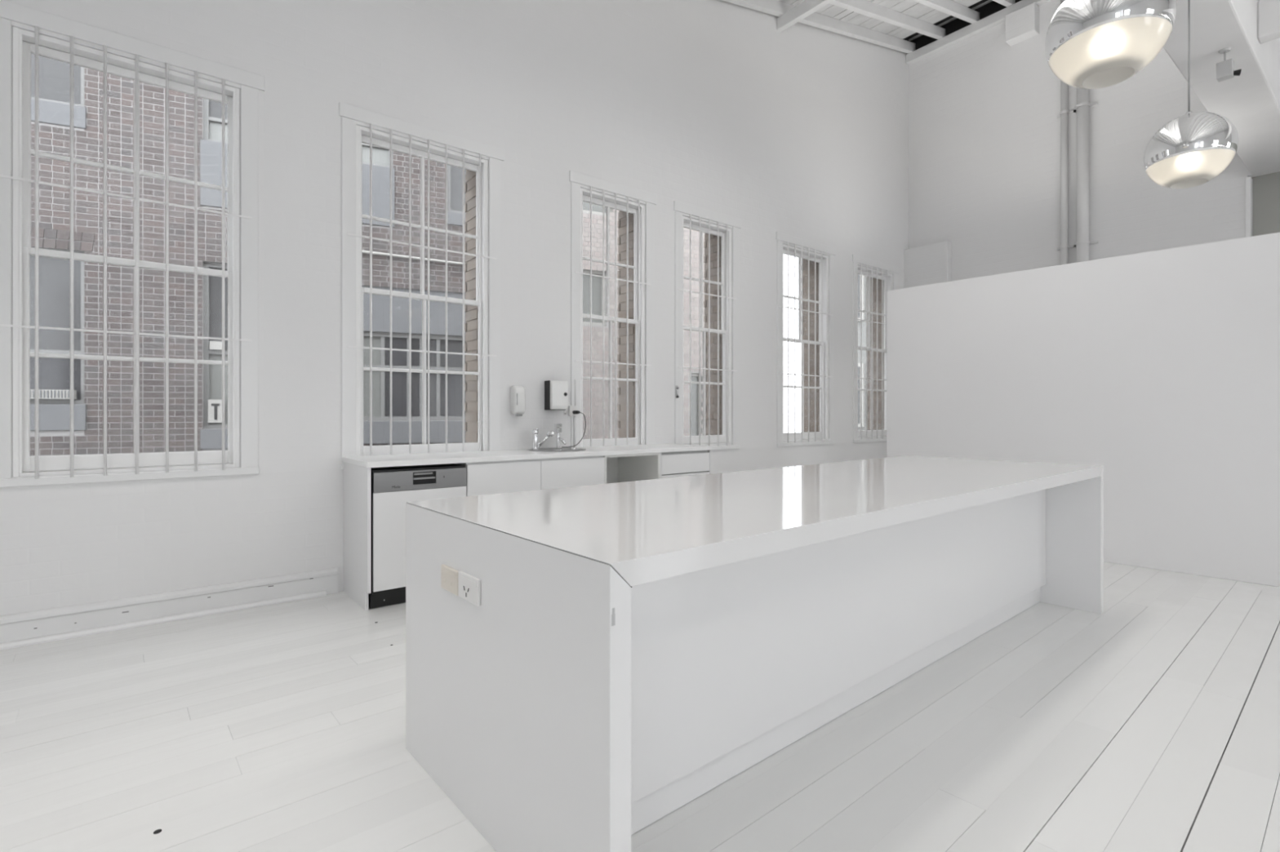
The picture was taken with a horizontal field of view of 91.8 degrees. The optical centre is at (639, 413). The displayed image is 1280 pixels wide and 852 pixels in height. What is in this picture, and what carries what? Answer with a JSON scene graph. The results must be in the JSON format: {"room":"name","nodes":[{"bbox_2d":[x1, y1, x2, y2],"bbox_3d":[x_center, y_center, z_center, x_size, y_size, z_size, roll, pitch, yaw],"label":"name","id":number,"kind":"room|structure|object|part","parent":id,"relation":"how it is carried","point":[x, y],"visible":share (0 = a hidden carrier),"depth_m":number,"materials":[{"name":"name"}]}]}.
{"room":"kitchen","nodes":[
{"label":"kitchen","id":0,"kind":"room"},
{"bbox_2d":[0,0,908,616],"bbox_3d":[-1.411,-2.020,5.044,13.888,7.490,0.405,0,0,-39],"label":"wall","id":1,"kind":"structure","parent":0,"point":[801,131],"depth_m":5.14,"materials":[{"name":"white paint"}]},
{"bbox_2d":[0,0,264,488],"bbox_3d":[-2.936,-0.885,3.634,1.259,2.549,0.147,0,0,-39],"label":"window","id":2,"kind":"structure","parent":1,"relation":"in","point":[23,41],"depth_m":3.54,"materials":[{"name":"white wood"}]},
{"bbox_2d":[0,26,252,479],"bbox_3d":[-2.900,-0.856,3.572,1.139,2.414,0.020,0,0,-39],"label":"security grille","id":3,"kind":"object","parent":2,"relation":"attached to","point":[36,181],"visible":1,"depth_m":3.57,"materials":[{"name":"white metal"}]},
{"bbox_3d":[-2.974,-1.438,3.665,0.963,1.153,0.030,0,0,-39],"label":"sash","id":4,"kind":"part","parent":2,"relation":"part of","materials":[{"name":"white paint"}]},
{"bbox_3d":[-2.950,-0.289,3.635,0.963,1.212,0.032,0,0,-39],"label":"sash","id":5,"kind":"part","parent":2,"relation":"part of","materials":[{"name":"white paint"}]},
{"bbox_3d":[-2.920,0.365,3.598,1.219,0.044,0.072,0,0,-39],"label":"sill","id":6,"kind":"part","parent":2,"relation":"part of","materials":[{"name":"white wood"}]},
{"bbox_2d":[0,568,338,650],"bbox_3d":[-4.258,1.143,2.477,5.635,0.165,0.055,0,0,-39],"label":"baseboard","id":7,"kind":"structure","parent":1,"relation":"attached to","point":[38,627],"depth_m":3.63,"materials":[{"name":"white wood"}]},
{"bbox_3d":[-4.266,1.079,2.487,5.635,0.038,0.030,0,0,-39],"label":"cap moulding","id":8,"kind":"part","parent":7,"relation":"part of","materials":[{"name":"white wood"}]},
{"bbox_2d":[338,102,504,470],"bbox_3d":[-1.617,-0.873,4.686,1.232,2.524,0.147,0,0,-39],"label":"window","id":9,"kind":"structure","parent":1,"relation":"in","point":[353,135],"depth_m":4.63,"materials":[{"name":"white wood"}]},
{"bbox_3d":[-1.602,0.365,4.651,1.192,0.044,0.072,0,0,-39],"label":"sill","id":10,"kind":"part","parent":9,"relation":"part of","materials":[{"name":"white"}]},
{"bbox_3d":[-1.655,-1.426,4.718,0.936,1.128,0.030,0,0,-39],"label":"sash","id":11,"kind":"part","parent":9,"relation":"part of","materials":[{"name":"white paint"}]},
{"bbox_2d":[346,123,496,455],"bbox_3d":[-1.581,-0.871,4.625,1.112,2.334,0.020,0,0,-39],"label":"security grille","id":12,"kind":"object","parent":9,"relation":"attached to","point":[371,237],"visible":1,"depth_m":4.54,"materials":[{"name":"white metal"}]},
{"bbox_3d":[-1.631,-0.289,4.688,0.936,1.212,0.032,0,0,-39],"label":"sash","id":13,"kind":"part","parent":9,"relation":"part of","materials":[{"name":"white paint"}]},
{"bbox_2d":[511,385,525,416],"bbox_3d":[-0.992,-0.102,5.057,0.104,0.251,0.096,0,0,-39],"label":"soap dispenser","id":14,"kind":"object","parent":1,"relation":"attached to","point":[517,393],"visible":1,"depth_m":5.02,"materials":[{"name":"white plastic"}]},
{"bbox_2d":[544,380,568,410],"bbox_3d":[-0.706,-0.149,5.265,0.166,0.252,0.128,0,0,-39],"label":"dispenser","id":15,"kind":"object","parent":1,"relation":"attached to","point":[556,392],"visible":1,"depth_m":5.22,"materials":[{"name":"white plastic"}]},
{"bbox_2d":[568,379,576,447],"bbox_3d":[-0.589,0.003,5.421,0.073,0.595,0.029,0,0,-39],"label":"wall outlet","id":16,"kind":"object","parent":1,"relation":"attached to","point":[571,408],"visible":0.98,"depth_m":5.43,"materials":[{"name":"white plastic"}]},
{"bbox_3d":[-0.590,-0.020,5.421,0.072,0.090,0.029,0,0,-39],"label":"plate","id":17,"kind":"part","parent":16,"relation":"part of","materials":[{"name":"white plastic"}]},
{"bbox_2d":[569,170,656,447],"bbox_3d":[-0.262,-0.865,5.768,0.987,2.507,0.147,0,0,-39],"label":"window","id":18,"kind":"structure","parent":1,"relation":"in","point":[579,195],"depth_m":5.79,"materials":[{"name":"white wood"}]},
{"bbox_3d":[-0.300,-1.417,5.800,0.691,1.111,0.030,0,0,-39],"label":"sash","id":19,"kind":"part","parent":18,"relation":"part of","materials":[{"name":"white paint"}]},
{"bbox_3d":[-0.276,-0.289,5.769,0.691,1.212,0.032,0,0,-39],"label":"sash","id":20,"kind":"part","parent":18,"relation":"part of","materials":[{"name":"white paint"}]},
{"bbox_3d":[-0.281,-0.832,5.775,0.745,2.342,0.113,0,0,-39],"label":"frame","id":21,"kind":"part","parent":18,"relation":"part of","materials":[{"name":"white paint"}]},
{"bbox_2d":[574,186,651,446],"bbox_3d":[-0.226,-0.863,5.707,0.867,2.317,0.020,0,0,-39],"label":"security grille","id":22,"kind":"object","parent":18,"relation":"attached to","point":[590,273],"visible":1,"depth_m":5.70,"materials":[{"name":"white metal"}]},
{"bbox_2d":[675,385,679,398],"bbox_3d":[0.373,-0.211,6.180,0.035,0.128,0.026,0,0,-39],"label":"wall latch","id":23,"kind":"structure","parent":1,"relation":"attached to","point":[677,388],"depth_m":6.18,"materials":[{"name":"grey plastic"}]},
{"bbox_2d":[673,200,741,450],"bbox_3d":[0.686,-0.862,6.525,0.979,2.501,0.147,0,0,-39],"label":"window","id":24,"kind":"structure","parent":1,"relation":"in","point":[682,222],"depth_m":6.58,"materials":[{"name":"white wood"}]},
{"bbox_3d":[0.648,-1.415,6.557,0.683,1.105,0.030,0,0,-39],"label":"sash","id":25,"kind":"part","parent":24,"relation":"part of","materials":[{"name":"white paint"}]},
{"bbox_3d":[0.673,-0.289,6.527,0.683,1.212,0.032,0,0,-39],"label":"sash","id":26,"kind":"part","parent":24,"relation":"part of","materials":[{"name":"white paint"}]},
{"bbox_3d":[0.668,-0.829,6.532,0.737,2.336,0.113,0,0,-39],"label":"frame","id":27,"kind":"part","parent":24,"relation":"part of","materials":[{"name":"white paint"}]},
{"bbox_2d":[678,213,737,446],"bbox_3d":[0.723,-0.832,6.464,0.859,2.366,0.020,0,0,-39],"label":"security grille","id":28,"kind":"object","parent":24,"relation":"attached to","point":[690,291],"visible":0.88,"depth_m":6.45,"materials":[{"name":"white metal"}]},
{"bbox_3d":[0.702,0.365,6.490,0.939,0.044,0.072,0,0,-39],"label":"sill","id":29,"kind":"part","parent":24,"relation":"part of","materials":[{"name":"white"}]},
{"bbox_2d":[776,231,835,446],"bbox_3d":[1.995,-0.854,7.570,1.167,2.485,0.147,0,0,-39],"label":"window","id":30,"kind":"structure","parent":1,"relation":"in","point":[782,437],"depth_m":7.65,"materials":[{"name":"white wood"}]},
{"bbox_3d":[1.957,-1.407,7.601,0.871,1.089,0.030,0,0,-39],"label":"sash","id":31,"kind":"part","parent":30,"relation":"part of","materials":[{"name":"white paint"}]},
{"bbox_3d":[1.981,-0.289,7.571,0.871,1.212,0.032,0,0,-39],"label":"sash","id":32,"kind":"part","parent":30,"relation":"part of","materials":[{"name":"white paint"}]},
{"bbox_3d":[2.010,0.365,7.534,1.127,0.044,0.072,0,0,-39],"label":"sill","id":33,"kind":"part","parent":30,"relation":"part of","materials":[{"name":"white"}]},
{"bbox_2d":[779,242,832,443],"bbox_3d":[2.031,-0.824,7.508,1.047,2.350,0.020,0,0,-39],"label":"security grille","id":34,"kind":"object","parent":30,"relation":"attached to","point":[788,308],"visible":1,"depth_m":7.42,"materials":[{"name":"white metal"}]},
{"bbox_2d":[852,254,898,443],"bbox_3d":[3.198,-0.846,8.530,1.150,2.469,0.147,0,0,-39],"label":"window","id":35,"kind":"structure","parent":1,"relation":"in","point":[855,259],"depth_m":8.48,"materials":[{"name":"white wood"}]},
{"bbox_3d":[3.213,0.365,8.495,1.110,0.044,0.072,0,0,-39],"label":"sill","id":36,"kind":"part","parent":35,"relation":"part of","materials":[{"name":"white paint"}]},
{"bbox_2d":[854,263,888,439],"bbox_3d":[3.234,-0.816,8.469,1.030,2.334,0.020,0,0,-39],"label":"security grille","id":37,"kind":"object","parent":35,"relation":"attached to","point":[860,319],"visible":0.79,"depth_m":8.39,"materials":[{"name":"white metal"}]},
{"bbox_3d":[3.160,-1.399,8.562,0.854,1.073,0.030,0,0,-39],"label":"sash","id":38,"kind":"part","parent":35,"relation":"part of","materials":[{"name":"white paint"}]},
{"bbox_3d":[3.184,-0.289,8.531,0.854,1.212,0.032,0,0,-39],"label":"sash","id":39,"kind":"part","parent":35,"relation":"part of","materials":[{"name":"white paint"}]},
{"bbox_3d":[3.179,-0.813,8.537,0.908,2.304,0.113,0,0,-39],"label":"frame","id":40,"kind":"part","parent":35,"relation":"part of","materials":[{"name":"white paint"}]},
{"bbox_2d":[0,561,1279,851],"bbox_3d":[1.875,1.254,0.857,14.332,0.061,11.234,0,0,-40],"label":"floor","id":41,"kind":"structure","parent":0,"point":[1149,722],"depth_m":2.26,"materials":[{"name":"white paint"}]},
{"bbox_2d":[343,462,370,610],"bbox_3d":[-1.850,0.781,4.048,0.020,0.888,0.596,0,0,-39],"label":"cabinet end panel","id":42,"kind":"object","parent":41,"relation":"on","point":[357,479],"visible":0.91,"depth_m":4.00,"materials":[{"name":"white laminate"}]},
{"bbox_2d":[369,463,466,608],"bbox_3d":[-1.586,0.790,4.239,0.602,0.866,0.575,0,0,-39],"label":"dishwasher","id":43,"kind":"object","parent":41,"relation":"on","point":[391,487],"visible":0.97,"depth_m":3.92,"materials":[{"name":"white metal"}]},
{"bbox_2d":[455,455,604,496],"bbox_3d":[-0.911,0.780,4.797,1.140,0.885,0.594,0,0,-39],"label":"base cabinet","id":44,"kind":"object","parent":41,"relation":"on","point":[510,476],"visible":0.31,"depth_m":4.52,"materials":[{"name":"white laminate"}]},
{"bbox_3d":[-0.955,0.728,4.394,0.565,0.755,0.019,0,0,-39],"label":"door","id":45,"kind":"part","parent":44,"relation":"part of","materials":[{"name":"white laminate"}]},
{"bbox_2d":[342,443,712,468],"bbox_3d":[-0.694,0.318,4.963,2.983,0.036,0.613,0,0,-39],"label":"countertop","id":46,"kind":"structure","parent":44,"relation":"on","point":[428,459],"depth_m":4.49,"materials":[{"name":"white stone"}]},
{"bbox_2d":[531,428,555,449],"bbox_3d":[-0.788,0.207,5.018,0.201,0.176,0.100,0,0,12],"label":"mixer tap","id":47,"kind":"object","parent":46,"relation":"on","point":[535,445],"visible":1,"depth_m":5.03,"materials":[{"name":"silver metal"}]},
{"bbox_3d":[-0.789,0.226,5.042,0.115,0.110,0.030,0,0,14],"label":"spout","id":48,"kind":"part","parent":47,"relation":"part of","materials":[{"name":"silver metal"}]},
{"bbox_2d":[528,448,586,451],"bbox_3d":[-0.674,0.293,5.060,0.470,0.014,0.470,0,0,-39],"label":"sink","id":49,"kind":"object","parent":46,"relation":"in","point":[540,449],"visible":0.93,"depth_m":5.01,"materials":[{"name":"silver metal"}]},
{"bbox_2d":[554,423,566,448],"bbox_3d":[-0.663,0.192,5.164,0.055,0.207,0.112,0,0,-39],"label":"tap","id":50,"kind":"object","parent":46,"relation":"on","point":[557,427],"visible":0.98,"depth_m":5.17,"materials":[{"name":"silver metal"}]},
{"bbox_2d":[561,410,586,447],"bbox_3d":[-0.590,0.133,5.337,0.248,0.314,0.100,0,0,-39],"label":"power cable","id":51,"kind":"object","parent":46,"relation":"on","point":[575,412],"visible":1,"depth_m":5.36,"materials":[{"name":"black plastic"}]},
{"bbox_3d":[-0.509,0.728,4.749,0.570,0.755,0.019,0,0,-39],"label":"door","id":52,"kind":"part","parent":44,"relation":"part of","materials":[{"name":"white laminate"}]},
{"bbox_2d":[603,453,659,484],"bbox_3d":[-0.239,0.780,5.333,0.574,0.885,0.594,0,0,-39],"label":"base cabinet","id":53,"kind":"object","parent":41,"relation":"on","point":[635,467],"visible":0.12,"depth_m":5.51,"materials":[{"name":"white wood"}]},
{"bbox_2d":[659,450,711,478],"bbox_3d":[0.225,0.780,5.703,0.612,0.885,0.594,0,0,-39],"label":"base cabinet","id":54,"kind":"object","parent":41,"relation":"on","point":[682,464],"visible":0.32,"depth_m":5.46,"materials":[{"name":"white laminate"}]},
{"bbox_3d":[0.403,0.627,5.478,0.572,0.185,0.019,0,0,-39],"label":"drawer","id":55,"kind":"part","parent":54,"relation":"part of","materials":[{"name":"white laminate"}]},
{"bbox_2d":[405,455,1103,851],"bbox_3d":[0.994,0.775,3.039,3.842,0.900,1.223,0,0,-40],"label":"kitchen island","id":56,"kind":"object","parent":41,"relation":"on","point":[584,664],"visible":1,"depth_m":2.01,"materials":[{"name":"white"}]},
{"bbox_2d":[440,564,458,595],"bbox_3d":[-0.598,0.525,1.956,0.011,0.074,0.125,0,0,-40],"label":"power outlet","id":57,"kind":"object","parent":56,"relation":"attached to","point":[449,573],"depth_m":1.95,"materials":[{"name":"beige plastic"}]},
{"bbox_2d":[457,570,480,606],"bbox_3d":[-0.509,0.522,1.852,0.011,0.077,0.135,0,0,-40],"label":"power outlet","id":58,"kind":"object","parent":56,"relation":"attached to","point":[468,581],"depth_m":1.84,"materials":[{"name":"white plastic"}]},
{"bbox_3d":[-0.438,0.777,1.823,0.060,0.897,1.222,0,0,-40],"label":"panel","id":59,"kind":"part","parent":56,"relation":"part of","materials":[{"name":"white laminate"}]},
{"bbox_2d":[405,455,1103,586],"bbox_3d":[0.999,0.355,3.044,3.829,0.060,1.222,0,0,-40],"label":"island countertop","id":60,"kind":"structure","parent":56,"relation":"on","point":[652,530],"depth_m":2.18,"materials":[{"name":"white stone"}]},
{"bbox_3d":[1.199,0.746,2.808,3.708,0.719,0.018,0,0,-40],"label":"panel","id":61,"kind":"part","parent":56,"relation":"part of","materials":[{"name":"white laminate"}]},
{"bbox_3d":[2.435,0.777,4.265,0.060,0.897,1.222,0,0,-40],"label":"panel","id":62,"kind":"part","parent":56,"relation":"part of","materials":[{"name":"white laminate"}]},
{"bbox_2d":[721,0,1051,65],"bbox_3d":[1.794,-3.910,0.869,14.088,3.229,10.920,0,0,-39],"label":"ceiling","id":63,"kind":"structure","parent":0,"point":[890,24],"depth_m":7.90,"materials":[{"name":"grey paint"}]},
{"bbox_3d":[7.062,-5.121,5.007,0.090,0.120,10.215,0,0,-39],"label":"wall plate","id":64,"kind":"part","parent":63,"relation":"part of","materials":[{"name":"white paint"}]},
{"bbox_2d":[1044,0,1176,88],"bbox_3d":[1.789,-1.828,2.375,0.400,1.092,0.400,0,0,-39],"label":"pendant lamp","id":65,"kind":"object","parent":63,"relation":"hanging from","point":[1090,44],"visible":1,"depth_m":2.27,"materials":[{"name":"silver metal"}]},
{"bbox_2d":[1142,0,1238,189],"bbox_3d":[3.070,-1.828,3.470,0.400,1.092,0.400,0,0,-39],"label":"pendant lamp","id":66,"kind":"object","parent":63,"relation":"hanging from","point":[1192,148],"visible":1,"depth_m":3.36,"materials":[{"name":"silver metal"}]},
{"bbox_3d":[3.070,-2.022,3.470,0.008,0.675,0.008,0,0,29],"label":"cord","id":67,"kind":"part","parent":66,"relation":"part of","materials":[{"name":"grey plastic"}]},
{"bbox_2d":[1146,148,1235,189],"bbox_3d":[3.070,-1.340,3.470,0.376,0.116,0.376,0,0,-39],"label":"diffuser","id":68,"kind":"object","parent":66,"relation":"attached to","point":[1185,168],"depth_m":3.38,"materials":[{"name":"white glass"}]},
{"bbox_2d":[887,232,1279,586],"bbox_3d":[4.308,-0.025,4.668,0.110,2.500,5.000,0,0,-43],"label":"wall partition","id":69,"kind":"structure","parent":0,"point":[1157,370],"depth_m":4.97,"materials":[{"name":"white paint"}]},
{"bbox_2d":[908,0,1279,280],"bbox_3d":[7.213,-2.275,5.131,0.300,7.000,10.220,0,0,-39],"label":"wall","id":70,"kind":"structure","parent":0,"point":[984,126],"depth_m":7.74,"materials":[{"name":"white paint"}]},
{"bbox_2d":[903,240,951,288],"bbox_3d":[4.050,-0.562,8.748,0.130,3.575,0.620,0,0,-39],"label":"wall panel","id":71,"kind":"structure","parent":70,"relation":"attached to","point":[928,264],"depth_m":8.67,"materials":[{"name":"white paint"}]},
{"bbox_2d":[1005,2,1039,46],"bbox_3d":[4.796,-4.875,7.789,0.160,0.340,0.330,0,0,-39],"label":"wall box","id":72,"kind":"structure","parent":70,"relation":"attached to","point":[1022,24],"depth_m":7.73,"materials":[{"name":"white paint"}]},
{"bbox_2d":[1057,0,1076,265],"bbox_3d":[5.105,-1.917,7.447,0.103,6.285,0.196,0,0,-39],"label":"conduit pipe","id":73,"kind":"object","parent":70,"relation":"attached to","point":[1064,112],"visible":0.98,"depth_m":7.42,"materials":[{"name":"metal"}]},
{"bbox_2d":[1073,87,1097,262],"bbox_3d":[5.208,-1.917,7.282,0.147,6.285,0.240,0,0,-39],"label":"drain pipe","id":74,"kind":"object","parent":70,"relation":"attached to","point":[1082,106],"visible":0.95,"depth_m":7.24,"materials":[{"name":"metal"}]},
{"bbox_2d":[1163,0,1279,176],"bbox_3d":[3.488,-2.785,3.876,7.088,0.820,0.365,0,0,-39],"label":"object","id":75,"kind":"structure","parent":70,"relation":"attached to","point":[1251,100],"depth_m":4.35,"materials":[{"name":"paint"}]},
{"bbox_2d":[1216,47,1241,82],"bbox_3d":[3.836,-2.280,4.041,0.079,0.189,0.114,0,0,-39],"label":"sensor box","id":76,"kind":"object","parent":75,"relation":"hanging from","point":[1225,70],"visible":1,"depth_m":4.04,"materials":[{"name":"grey plastic"}]},
{"bbox_3d":[3.824,-2.330,4.057,0.009,0.089,0.009,0,0,29],"label":"stem","id":77,"kind":"part","parent":76,"relation":"part of","materials":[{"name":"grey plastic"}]},
{"bbox_2d":[1244,177,1252,237],"bbox_3d":[6.160,-0.575,6.280,0.112,3.600,0.040,0,0,-39],"label":"trim","id":78,"kind":"structure","parent":70,"relation":"attached to","point":[1248,180],"depth_m":6.25,"materials":[{"name":"white paint"}]},
{"label":"outside","id":79,"kind":"structure","parent":0,"visible":0},
{"bbox_3d":[-3.973,1.785,15.395,31.000,0.120,18.980,0,0,-39],"label":"ground","id":80,"kind":"structure","parent":79,"visible":0},
{"bbox_2d":[30,53,466,456],"bbox_3d":[-7.766,-2.850,8.920,13.100,9.150,1.780,0,0,-24],"label":"brick building","id":81,"kind":"structure","parent":80,"relation":"on","point":[54,74],"depth_m":8.58,"materials":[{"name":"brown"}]},
{"bbox_2d":[30,389,76,399],"bbox_3d":[-8.427,-0.245,7.750,2.140,0.120,0.100,0,0,-24],"label":"railing","id":82,"kind":"object","parent":81,"relation":"attached to","point":[43,393],"depth_m":8.06,"materials":[{"name":"white metal"}]},
{"bbox_3d":[-7.967,-1.445,8.080,1.110,1.280,0.008,0,0,-24],"label":"pane","id":83,"kind":"part","parent":81,"relation":"part of","materials":[{"name":"grey glass"}]},
{"bbox_3d":[-7.967,-0.490,8.080,1.110,0.630,0.008,0,0,-24],"label":"pane","id":84,"kind":"part","parent":81,"relation":"part of","materials":[{"name":"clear glass"}]},
{"bbox_3d":[-7.967,-4.582,8.080,1.110,0.955,0.008,0,0,-24],"label":"pane","id":85,"kind":"part","parent":81,"relation":"part of","materials":[{"name":"grey glass"}]},
{"bbox_3d":[-8.421,0.055,7.736,2.380,0.340,0.050,0,0,-24],"label":"sill panel","id":86,"kind":"part","parent":81,"relation":"part of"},
{"bbox_3d":[-8.421,-3.905,7.736,2.380,0.280,0.050,0,0,-24],"label":"sill panel","id":87,"kind":"part","parent":81,"relation":"part of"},
{"bbox_3d":[-5.580,0.365,9.002,1.320,0.280,0.050,0,0,-24],"label":"sill panel","id":88,"kind":"part","parent":81,"relation":"part of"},
{"bbox_3d":[-5.945,-4.369,8.981,0.476,0.338,0.008,0,0,-24],"label":"pane","id":89,"kind":"part","parent":81,"relation":"part of","materials":[{"name":"grey glass"}]},
{"bbox_3d":[-5.945,-4.053,8.981,0.476,0.295,0.008,0,0,-24],"label":"pane","id":90,"kind":"part","parent":81,"relation":"part of","materials":[{"name":"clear glass"}]},
{"bbox_3d":[-5.988,-1.478,8.962,0.383,1.215,0.008,0,0,-24],"label":"pane","id":91,"kind":"part","parent":81,"relation":"part of","materials":[{"name":"grey glass"}]},
{"bbox_3d":[-5.988,-0.352,8.962,0.383,1.035,0.008,0,0,-24],"label":"pane","id":92,"kind":"part","parent":81,"relation":"part of","materials":[{"name":"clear glass"}]},
{"bbox_3d":[-5.023,-3.385,9.250,2.540,0.920,0.050,0,0,-24],"label":"sill panel","id":93,"kind":"part","parent":81,"relation":"part of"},
{"bbox_3d":[-4.216,-0.966,9.751,0.322,0.479,0.008,0,0,-24],"label":"pane","id":94,"kind":"part","parent":81,"relation":"part of","materials":[{"name":"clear glass"}]},
{"bbox_3d":[-4.216,-0.336,9.751,0.322,0.781,0.008,0,0,-24],"label":"pane","id":95,"kind":"part","parent":81,"relation":"part of","materials":[{"name":"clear glass"}]},
{"bbox_3d":[-4.206,-4.053,9.756,0.476,0.295,0.008,0,0,-24],"label":"pane","id":96,"kind":"part","parent":81,"relation":"part of","materials":[{"name":"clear glass"}]},
{"bbox_3d":[-3.893,-0.966,9.896,0.386,0.479,0.008,0,0,-24],"label":"pane","id":97,"kind":"part","parent":81,"relation":"part of","materials":[{"name":"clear glass"}]},
{"bbox_3d":[-3.893,-0.336,9.896,0.386,0.781,0.008,0,0,-24],"label":"pane","id":98,"kind":"part","parent":81,"relation":"part of","materials":[{"name":"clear glass"}]},
{"bbox_3d":[-3.575,0.300,9.896,1.790,0.350,0.050,0,0,-24],"label":"sill panel","id":99,"kind":"part","parent":81,"relation":"part of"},
{"bbox_3d":[-3.628,-0.966,10.013,0.193,0.479,0.008,0,0,-24],"label":"pane","id":100,"kind":"part","parent":81,"relation":"part of","materials":[{"name":"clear glass"}]},
{"bbox_3d":[-3.628,-0.336,10.013,0.193,0.781,0.008,0,0,-24],"label":"pane","id":101,"kind":"part","parent":81,"relation":"part of","materials":[{"name":"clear glass"}]},
{"bbox_3d":[-3.422,-0.966,10.105,0.258,0.479,0.008,0,0,-24],"label":"pane","id":102,"kind":"part","parent":81,"relation":"part of","materials":[{"name":"grey glass"}]},
{"bbox_3d":[-3.422,-0.336,10.105,0.258,0.781,0.008,0,0,-24],"label":"pane","id":103,"kind":"part","parent":81,"relation":"part of","materials":[{"name":"grey glass"}]},
{"bbox_3d":[-3.099,-0.966,10.249,0.451,0.479,0.008,0,0,-24],"label":"pane","id":104,"kind":"part","parent":81,"relation":"part of","materials":[{"name":"grey glass"}]},
{"bbox_3d":[-3.099,-0.336,10.249,0.451,0.781,0.008,0,0,-24],"label":"pane","id":105,"kind":"part","parent":81,"relation":"part of","materials":[{"name":"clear glass"}]},
{"bbox_3d":[-2.429,-3.175,10.406,1.580,0.200,0.050,0,0,-24],"label":"sill panel","id":106,"kind":"part","parent":81,"relation":"part of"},
{"bbox_3d":[-2.806,-4.005,10.380,0.710,1.340,0.008,0,0,-24],"label":"pane","id":107,"kind":"part","parent":81,"relation":"part of","materials":[{"name":"grey glass"}]},
{"bbox_2d":[582,201,705,439],"bbox_3d":[0.359,-2.675,11.802,4.170,8.800,0.430,0,0,-24],"label":"brick building","id":108,"kind":"structure","parent":80,"relation":"on","point":[597,211],"depth_m":11.25,"materials":[{"name":"grey"}]},
{"bbox_3d":[-0.940,-2.075,11.180,0.530,0.880,0.010,0,0,-24],"label":"pane","id":109,"kind":"part","parent":108,"relation":"part of","materials":[{"name":"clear glass"}]},
{"bbox_3d":[-0.872,-4.225,11.210,0.680,1.180,0.010,0,0,-24],"label":"pane","id":110,"kind":"part","parent":108,"relation":"part of","materials":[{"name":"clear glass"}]},
{"bbox_3d":[1.047,0.025,12.065,0.180,1.480,0.010,0,0,-24],"label":"pane","id":111,"kind":"part","parent":108,"relation":"part of","materials":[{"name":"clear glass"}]},
{"bbox_2d":[857,274,866,431],"bbox_3d":[6.818,-1.725,16.063,4.500,6.900,2.800,0,0,-39],"label":"building","id":112,"kind":"structure","parent":80,"relation":"on","point":[864,277],"depth_m":14.56,"materials":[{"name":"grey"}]},
{"bbox_3d":[4.958,-2.925,14.835,0.020,1.340,0.640,0,0,-39],"label":"pane","id":113,"kind":"part","parent":112,"relation":"part of","materials":[{"name":"glass"}]},
{"bbox_3d":[4.958,-0.425,14.835,0.020,1.340,0.640,0,0,-39],"label":"pane","id":114,"kind":"part","parent":112,"relation":"part of","materials":[{"name":"glass"}]},
{"bbox_3d":[5.189,-2.070,-3.183,13.838,6.590,0.250,0,0,-39],"label":"wall","id":115,"kind":"structure","parent":0,"visible":0},
{"bbox_2d":[1257,0,1279,44],"bbox_3d":[6.133,-2.635,1.742,0.120,0.250,6.270,0,0,-39],"label":"trim","id":116,"kind":"structure","parent":115,"relation":"attached to","point":[1268,11],"depth_m":4.12,"materials":[{"name":"paint"}]}
]}

